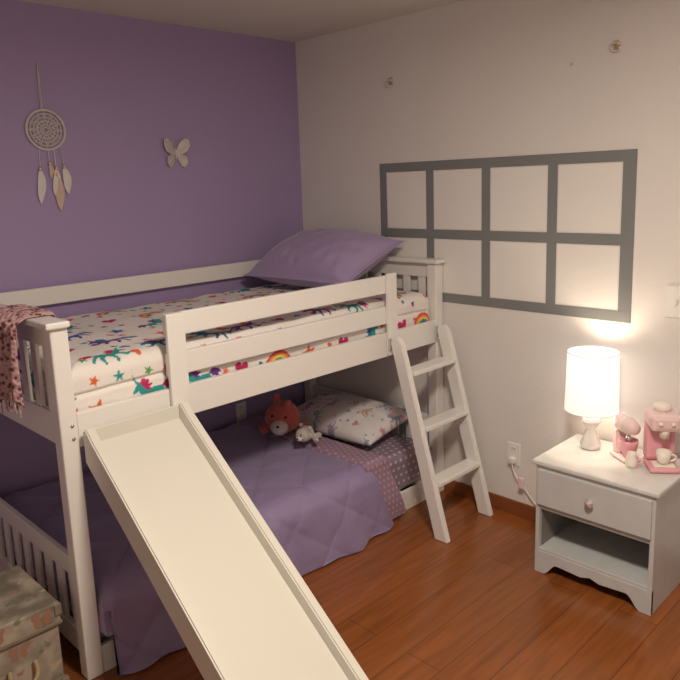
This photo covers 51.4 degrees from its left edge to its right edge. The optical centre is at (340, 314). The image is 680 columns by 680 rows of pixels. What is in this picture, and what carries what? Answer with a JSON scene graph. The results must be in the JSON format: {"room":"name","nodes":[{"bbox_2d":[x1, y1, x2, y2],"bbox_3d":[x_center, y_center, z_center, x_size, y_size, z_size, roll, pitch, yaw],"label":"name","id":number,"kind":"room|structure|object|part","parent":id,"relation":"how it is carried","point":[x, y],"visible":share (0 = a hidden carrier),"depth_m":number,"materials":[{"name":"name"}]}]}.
{"room":"bedroom","nodes":[
{"label":"bedroom","id":0,"kind":"room"},
{"bbox_2d":[0,0,304,498],"bbox_3d":[-1.568,-0.101,3.185,0.100,2.519,3.900,8,15,44],"label":"wall","id":1,"kind":"structure","parent":0,"point":[119,87],"depth_m":3.55,"materials":[{"name":"purple paint"}]},
{"bbox_2d":[25,63,71,210],"bbox_3d":[-1.340,-0.803,3.225,0.016,0.661,0.190,8,15,44],"label":"dreamcatcher","id":2,"kind":"object","parent":1,"relation":"attached to","point":[58,187],"visible":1,"depth_m":3.23,"materials":[{"name":"grey fabric"}]},
{"bbox_3d":[-1.357,-1.024,3.179,0.005,0.200,0.010,8,15,44],"label":"hang cord","id":3,"kind":"part","parent":2,"relation":"part of","materials":[{"name":"fabric"}]},
{"bbox_3d":[-1.355,-1.024,3.182,0.004,0.200,0.005,8,15,44],"label":"hang cord","id":4,"kind":"part","parent":2,"relation":"part of","materials":[{"name":"fabric"}]},
{"bbox_2d":[31,114,60,145],"bbox_3d":[-1.344,-0.840,3.219,0.005,0.143,0.143,8,15,44],"label":"web","id":5,"kind":"object","parent":2,"relation":"on","point":[44,117],"depth_m":3.22,"materials":[{"name":"grey fabric"}]},
{"bbox_2d":[164,138,173,153],"bbox_3d":[-0.889,-0.872,3.665,0.002,0.081,0.075,4,12,30],"label":"upper wing","id":6,"kind":"object","parent":1,"relation":"attached to","point":[169,149],"visible":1,"depth_m":3.66},
{"bbox_2d":[167,154,173,166],"bbox_3d":[-0.882,-0.801,3.685,0.002,0.070,0.059,4,12,30],"label":"butterfly wing","id":7,"kind":"object","parent":1,"relation":"attached to","point":[170,162],"visible":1,"depth_m":3.68},
{"bbox_2d":[177,154,187,165],"bbox_3d":[-0.835,-0.811,3.729,0.059,0.070,0.002,-8,12,-29],"label":"butterfly wing","id":8,"kind":"object","parent":1,"relation":"attached to","point":[184,162],"visible":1,"depth_m":3.73},
{"bbox_2d":[177,139,189,153],"bbox_3d":[-0.830,-0.884,3.720,0.075,0.081,0.002,-8,12,-29],"label":"upper wing","id":9,"kind":"object","parent":1,"relation":"attached to","point":[186,141],"visible":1,"depth_m":3.72},
{"bbox_2d":[236,401,246,420],"bbox_3d":[-0.589,0.582,4.199,0.008,0.116,0.072,8,15,44],"label":"wall outlet","id":10,"kind":"object","parent":1,"relation":"attached to","point":[240,407],"visible":0.86,"depth_m":4.19,"materials":[{"name":"white plastic"}]},
{"bbox_2d":[16,0,463,41],"bbox_3d":[-0.023,-1.151,1.372,4.600,0.100,3.900,8,15,44],"label":"ceiling","id":11,"kind":"structure","parent":0,"point":[285,20],"depth_m":3.44,"materials":[{"name":"grey paint"}]},
{"bbox_2d":[15,484,679,679],"bbox_3d":[0.068,1.422,1.850,4.600,0.100,3.900,8,15,44],"label":"floor","id":12,"kind":"structure","parent":0,"point":[412,604],"depth_m":2.77,"materials":[{"name":"laminate"}]},
{"bbox_2d":[0,566,69,679],"bbox_3d":[-1.240,1.157,2.366,0.395,0.325,0.509,8,15,44],"label":"storage chest","id":13,"kind":"object","parent":12,"relation":"on","point":[30,647],"visible":1,"depth_m":2.37,"materials":[{"name":"beige fabric"}]},
{"bbox_3d":[-1.256,1.032,2.355,0.356,0.075,0.501,8,15,44],"label":"lid","id":14,"kind":"part","parent":13,"relation":"part of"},
{"bbox_3d":[-1.255,1.067,2.361,0.362,0.013,0.507,8,15,44],"label":"rim lid","id":15,"kind":"part","parent":13,"relation":"part of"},
{"bbox_2d":[0,255,445,679],"bbox_3d":[-0.552,0.446,3.431,1.091,1.284,2.082,8,15,44],"label":"bunk bed","id":16,"kind":"object","parent":12,"relation":"on","point":[60,423],"visible":0.45,"depth_m":2.79,"materials":[{"name":"white paint"}]},
{"bbox_2d":[0,304,55,416],"bbox_3d":[-1.095,0.163,2.453,0.254,0.368,0.167,8,15,44],"label":"scarf","id":17,"kind":"object","parent":16,"relation":"on","point":[11,316],"visible":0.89,"depth_m":2.36,"materials":[{"name":"fabric"}]},
{"bbox_2d":[21,384,48,406],"bbox_3d":[-0.566,0.124,3.380,0.950,0.164,1.895,8,15,44],"label":"mattress","id":18,"kind":"object","parent":16,"relation":"on","point":[22,386],"visible":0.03,"depth_m":2.63,"materials":[{"name":"white fabric"}]},
{"bbox_2d":[17,283,428,411],"bbox_3d":[-0.566,0.055,3.361,0.997,0.173,1.934,8,15,44],"label":"fitted sheet","id":19,"kind":"object","parent":18,"relation":"on","point":[117,355],"visible":0.47,"depth_m":2.86,"materials":[{"name":"fabric"}]},
{"bbox_2d":[244,228,403,286],"bbox_3d":[-0.103,-0.313,3.847,0.780,0.301,0.469,8,14,42],"label":"pillow","id":20,"kind":"object","parent":19,"relation":"on","point":[317,257],"visible":0.91,"depth_m":3.67,"materials":[{"name":"purple fabric"}]},
{"bbox_3d":[-0.903,0.661,2.400,0.060,1.262,0.060,8,15,44],"label":"post","id":21,"kind":"part","parent":16,"relation":"part of","materials":[{"name":"white paint"}]},
{"bbox_2d":[4,432,429,637],"bbox_3d":[-0.530,0.888,3.523,0.986,0.225,1.910,8,15,44],"label":"mattress","id":22,"kind":"object","parent":16,"relation":"on","point":[399,450],"visible":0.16,"depth_m":3.72,"materials":[{"name":"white fabric"}]},
{"bbox_2d":[1,423,393,675],"bbox_3d":[-0.648,0.933,3.326,1.160,0.361,1.506,8,15,44],"label":"comforter","id":23,"kind":"object","parent":22,"relation":"on","point":[321,509],"visible":0.51,"depth_m":3.09,"materials":[{"name":"purple fabric"}]},
{"bbox_2d":[237,415,405,518],"bbox_3d":[-0.135,0.807,3.839,1.061,0.333,0.263,8,15,44],"label":"floral blanket","id":24,"kind":"object","parent":22,"relation":"on","point":[376,464],"visible":0.66,"depth_m":3.52,"materials":[{"name":"fabric"}]},
{"bbox_2d":[259,393,307,434],"bbox_3d":[-0.300,0.538,3.779,0.207,0.211,0.246,8,15,44],"label":"teddy bear","id":25,"kind":"object","parent":24,"relation":"on","point":[282,417],"visible":0.99,"depth_m":3.71,"materials":[{"name":"red"}]},
{"bbox_2d":[295,423,321,441],"bbox_3d":[-0.166,0.604,3.634,0.123,0.111,0.228,-1,11,6],"label":"teddy bear","id":26,"kind":"object","parent":24,"relation":"on","point":[305,433],"visible":1,"depth_m":3.57},
{"bbox_2d":[297,392,407,445],"bbox_3d":[0.027,0.570,3.968,0.680,0.170,0.396,7,14,41],"label":"print pillow","id":27,"kind":"object","parent":22,"relation":"on","point":[346,417],"visible":0.93,"depth_m":3.83,"materials":[{"name":"fabric"}]},
{"bbox_3d":[-0.198,0.249,4.485,0.060,1.262,0.060,8,15,44],"label":"post","id":28,"kind":"part","parent":16,"relation":"part of","materials":[{"name":"white paint"}]},
{"bbox_3d":[0.511,0.354,3.783,0.060,1.262,0.060,8,15,44],"label":"post","id":29,"kind":"part","parent":16,"relation":"part of","materials":[{"name":"white paint"}]},
{"bbox_2d":[83,402,368,679],"bbox_3d":[-0.246,0.867,2.107,1.278,0.919,0.396,8,15,44],"label":"slide","id":30,"kind":"object","parent":12,"relation":"on","point":[237,602],"visible":1,"depth_m":2.23,"materials":[{"name":"white paint"}]},
{"bbox_2d":[388,324,492,542],"bbox_3d":[0.504,0.565,3.491,0.341,0.955,0.395,8,15,44],"label":"ladder","id":31,"kind":"object","parent":12,"relation":"on","point":[431,481],"visible":1,"depth_m":3.43,"materials":[{"name":"white paint"}]},
{"bbox_3d":[0.245,0.146,3.400,0.014,0.060,0.024,8,15,44],"label":"hook plate","id":32,"kind":"part","parent":31,"relation":"part of","materials":[{"name":"silver metal"}]},
{"bbox_3d":[0.501,0.090,3.651,0.014,0.060,0.024,8,15,44],"label":"hook plate","id":33,"kind":"part","parent":31,"relation":"part of","materials":[{"name":"silver metal"}]},
{"bbox_2d":[532,434,679,615],"bbox_3d":[1.135,0.864,2.975,0.527,0.513,0.434,8,15,44],"label":"nightstand","id":34,"kind":"object","parent":12,"relation":"on","point":[605,521],"visible":0.98,"depth_m":2.86,"materials":[{"name":"paint"}]},
{"bbox_3d":[0.989,0.753,2.811,0.036,0.038,0.034,8,15,44],"label":"knob","id":35,"kind":"part","parent":34,"relation":"part of","materials":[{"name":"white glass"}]},
{"bbox_2d":[564,346,619,450],"bbox_3d":[1.085,0.371,3.045,0.228,0.432,0.228,8,15,44],"label":"table lamp","id":36,"kind":"object","parent":34,"relation":"on","point":[592,372],"visible":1,"depth_m":2.95,"materials":[{"name":"white fabric"}]},
{"bbox_3d":[1.082,0.287,3.030,0.224,0.260,0.224,8,15,44],"label":"lamp shade","id":37,"kind":"part","parent":36,"relation":"part of","materials":[{"name":"white fabric"}]},
{"bbox_3d":[1.086,0.413,3.053,0.228,0.004,0.228,-3,11,-6],"label":"shade trim","id":38,"kind":"part","parent":36,"relation":"part of","materials":[{"name":"white fabric"}]},
{"bbox_3d":[1.077,0.161,3.006,0.214,0.004,0.214,-1,11,6],"label":"shade trim","id":39,"kind":"part","parent":36,"relation":"part of","materials":[{"name":"white fabric"}]},
{"bbox_2d":[539,520,649,589],"bbox_3d":[1.152,1.009,3.014,0.463,0.016,0.370,8,15,44],"label":"shelf","id":40,"kind":"object","parent":34,"relation":"attached to","point":[612,557],"depth_m":2.99,"materials":[{"name":"paint"}]},
{"bbox_2d":[540,505,649,543],"bbox_3d":[1.146,0.818,2.979,0.463,0.016,0.368,8,15,44],"label":"shelf","id":41,"kind":"object","parent":34,"relation":"attached to","point":[583,519],"depth_m":2.83,"materials":[{"name":"paint"}]},
{"bbox_3d":[1.007,0.753,2.829,0.475,0.160,0.016,8,15,44],"label":"drawer","id":42,"kind":"part","parent":34,"relation":"part of","materials":[{"name":"paint"}]},
{"bbox_3d":[1.013,0.666,2.822,0.463,0.017,0.018,8,15,44],"label":"rail","id":43,"kind":"part","parent":34,"relation":"part of","materials":[{"name":"paint"}]},
{"bbox_2d":[609,414,640,462],"bbox_3d":[1.189,0.512,2.937,0.078,0.186,0.138,-4,11,-9],"label":"stand mixer","id":44,"kind":"object","parent":34,"relation":"on","point":[624,424],"visible":0.93,"depth_m":2.91,"materials":[{"name":"pink plastic"}]},
{"bbox_2d":[619,436,638,456],"bbox_3d":[1.194,0.555,2.926,0.077,0.075,0.077,-4,11,-9],"label":"bowl","id":45,"kind":"object","parent":44,"relation":"on","point":[626,443],"depth_m":2.91,"materials":[{"name":"pink plastic"}]},
{"bbox_2d":[625,451,641,467],"bbox_3d":[1.183,0.591,2.859,0.048,0.060,0.060,-4,11,-12],"label":"jug","id":46,"kind":"object","parent":34,"relation":"on","point":[631,460],"visible":1,"depth_m":2.85,"materials":[{"name":"white ceramic"}]},
{"bbox_2d":[642,401,679,473],"bbox_3d":[1.289,0.487,2.827,0.115,0.268,0.138,0,11,10],"label":"coffee maker","id":47,"kind":"object","parent":34,"relation":"on","point":[661,422],"visible":1,"depth_m":2.80,"materials":[{"name":"pink plastic"}]},
{"bbox_2d":[650,461,675,467],"bbox_3d":[1.287,0.599,2.815,0.083,0.007,0.060,0,11,10],"label":"tray","id":48,"kind":"object","parent":47,"relation":"on","point":[653,464],"depth_m":2.80,"materials":[{"name":"white"}]},
{"bbox_3d":[1.283,0.474,2.794,0.046,0.034,0.046,0,11,10],"label":"spout","id":49,"kind":"part","parent":47,"relation":"part of","materials":[{"name":"white plastic"}]},
{"bbox_2d":[656,448,676,464],"bbox_3d":[1.292,0.570,2.805,0.072,0.052,0.060,8,15,44],"label":"cup","id":50,"kind":"object","parent":47,"relation":"on","point":[663,455],"depth_m":2.80,"materials":[{"name":"white ceramic"}]},
{"bbox_2d":[295,0,679,506],"bbox_3d":[1.400,-0.151,2.889,4.500,2.519,0.100,8,15,44],"label":"wall","id":51,"kind":"structure","parent":0,"point":[472,78],"depth_m":3.37,"materials":[{"name":"white paint"}]},
{"bbox_2d":[380,173,387,275],"bbox_3d":[0.245,-0.465,3.927,0.048,0.728,0.002,8,15,44],"label":"bar","id":52,"kind":"object","parent":51,"relation":"attached to","point":[383,178],"visible":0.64,"depth_m":3.90,"materials":[{"name":"grey paint"}]},
{"bbox_2d":[384,78,392,86],"bbox_3d":[0.260,-1.224,3.722,0.052,0.047,0.032,8,15,44],"label":"wall hook","id":53,"kind":"object","parent":51,"relation":"attached to","point":[390,80],"visible":1,"depth_m":3.73,"materials":[{"name":"gold metal"}]},
{"bbox_2d":[389,238,426,289],"bbox_3d":[0.365,-0.276,3.847,0.261,0.272,0.001,8,15,44],"label":"pane","id":54,"kind":"object","parent":51,"relation":"attached to","point":[409,247],"visible":0.5,"depth_m":3.83,"materials":[{"name":"paint"}]},
{"bbox_2d":[426,170,433,257],"bbox_3d":[0.472,-0.431,3.702,0.048,0.728,0.002,8,15,44],"label":"bar","id":55,"kind":"object","parent":51,"relation":"attached to","point":[429,174],"visible":0.64,"depth_m":3.68,"materials":[{"name":"grey paint"}]},
{"bbox_2d":[435,240,480,295],"bbox_3d":[0.599,-0.241,3.615,0.282,0.272,0.001,8,15,44],"label":"pane","id":56,"kind":"object","parent":51,"relation":"attached to","point":[461,271],"visible":0.79,"depth_m":3.60,"materials":[{"name":"paint"}]},
{"bbox_2d":[481,168,489,297],"bbox_3d":[0.714,-0.395,3.463,0.048,0.728,0.002,8,15,44],"label":"bar","id":57,"kind":"object","parent":51,"relation":"attached to","point":[485,253],"visible":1,"depth_m":3.46,"materials":[{"name":"grey paint"}]},
{"bbox_2d":[444,480,535,521],"bbox_3d":[1.368,1.053,3.108,4.400,0.075,0.012,8,15,44],"label":"baseboard","id":58,"kind":"structure","parent":51,"relation":"attached to","point":[497,501],"depth_m":3.64,"materials":[{"name":"brown wood"}]},
{"bbox_2d":[381,228,633,245],"bbox_3d":[0.729,-0.383,3.450,1.416,0.048,0.002,8,15,44],"label":"bar","id":59,"kind":"object","parent":51,"relation":"attached to","point":[513,236],"visible":0.86,"depth_m":3.34,"materials":[{"name":"grey paint"}]},
{"bbox_2d":[379,149,637,232],"bbox_3d":[0.722,-0.581,3.413,1.416,0.345,0.002,8,15,44],"label":"window","id":60,"kind":"structure","parent":51,"relation":"in","point":[589,194],"depth_m":3.31,"materials":[{"name":"paint"}]},
{"bbox_3d":[0.353,-0.610,3.785,0.261,0.292,0.001,8,15,44],"label":"pane","id":61,"kind":"part","parent":60,"relation":"part of","materials":[{"name":"white paint"}]},
{"bbox_3d":[0.587,-0.576,3.553,0.282,0.292,0.001,8,15,44],"label":"pane","id":62,"kind":"part","parent":60,"relation":"part of","materials":[{"name":"white paint"}]},
{"bbox_3d":[0.833,-0.539,3.310,0.293,0.292,0.001,8,15,44],"label":"pane","id":63,"kind":"part","parent":60,"relation":"part of","materials":[{"name":"white paint"}]},
{"bbox_2d":[507,442,519,466],"bbox_3d":[0.870,0.703,3.542,0.072,0.116,0.008,8,15,44],"label":"wall outlet","id":64,"kind":"object","parent":51,"relation":"attached to","point":[513,450],"visible":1,"depth_m":3.54,"materials":[{"name":"white plastic"}]},
{"bbox_2d":[508,457,515,463],"bbox_3d":[0.859,0.732,3.535,0.032,0.030,0.026,8,15,44],"label":"plug","id":65,"kind":"object","parent":64,"relation":"attached to","point":[511,460],"visible":1,"depth_m":3.52,"materials":[{"name":"white plastic"}]},
{"bbox_2d":[511,464,535,504],"bbox_3d":[0.982,0.879,3.439,0.346,0.268,0.026,8,15,44],"label":"power cord","id":66,"kind":"object","parent":65,"relation":"attached to","point":[511,464],"visible":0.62,"depth_m":3.50,"materials":[{"name":"white plastic"}]},
{"bbox_2d":[518,477,523,488],"bbox_3d":[0.895,0.837,3.498,0.030,0.060,0.015,8,15,44],"label":"switch","id":67,"kind":"object","parent":66,"relation":"attached to","point":[520,479],"visible":1,"depth_m":3.49,"materials":[{"name":"pink plastic"}]},
{"bbox_2d":[510,446,515,452],"bbox_3d":[0.867,0.677,3.536,0.034,0.030,0.002,8,15,44],"label":"socket","id":68,"kind":"object","parent":64,"relation":"attached to","point":[512,448],"depth_m":3.54,"materials":[{"name":"white plastic"}]},
{"bbox_2d":[397,288,630,322],"bbox_3d":[0.740,-0.059,3.510,1.416,0.048,0.002,8,15,44],"label":"bar","id":69,"kind":"object","parent":51,"relation":"attached to","point":[564,310],"visible":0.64,"depth_m":3.31,"materials":[{"name":"grey paint"}]},
{"bbox_2d":[491,242,545,301],"bbox_3d":[0.845,-0.205,3.372,0.293,0.272,0.001,8,15,44],"label":"pane","id":70,"kind":"object","parent":51,"relation":"attached to","point":[517,269],"visible":1,"depth_m":3.37,"materials":[{"name":"paint"}]},
{"bbox_2d":[546,164,557,303],"bbox_3d":[0.963,-0.358,3.216,0.048,0.728,0.002,8,15,44],"label":"bar","id":71,"kind":"object","parent":51,"relation":"attached to","point":[552,169],"visible":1,"depth_m":3.21,"materials":[{"name":"grey paint"}]},
{"bbox_2d":[556,244,618,309],"bbox_3d":[1.090,-0.168,3.128,0.282,0.272,0.001,8,15,44],"label":"pane","id":72,"kind":"object","parent":51,"relation":"attached to","point":[587,276],"visible":1,"depth_m":3.12,"materials":[{"name":"paint"}]},
{"bbox_2d":[609,40,621,51],"bbox_3d":[1.121,-1.091,2.870,0.052,0.047,0.032,8,15,44],"label":"wall hook","id":73,"kind":"object","parent":51,"relation":"attached to","point":[617,43],"visible":1,"depth_m":2.87,"materials":[{"name":"gold metal"}]},
{"bbox_2d":[618,152,637,311],"bbox_3d":[1.208,-0.322,2.973,0.058,0.728,0.002,8,15,44],"label":"bar","id":74,"kind":"object","parent":51,"relation":"attached to","point":[629,167],"visible":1,"depth_m":2.97,"materials":[{"name":"grey paint"}]},
{"bbox_2d":[665,286,679,317],"bbox_3d":[1.365,-0.048,2.861,0.090,0.130,0.020,8,15,44],"label":"light switch","id":75,"kind":"object","parent":51,"relation":"attached to","point":[673,292],"visible":1,"depth_m":2.87,"materials":[{"name":"white plastic"}]}
]}

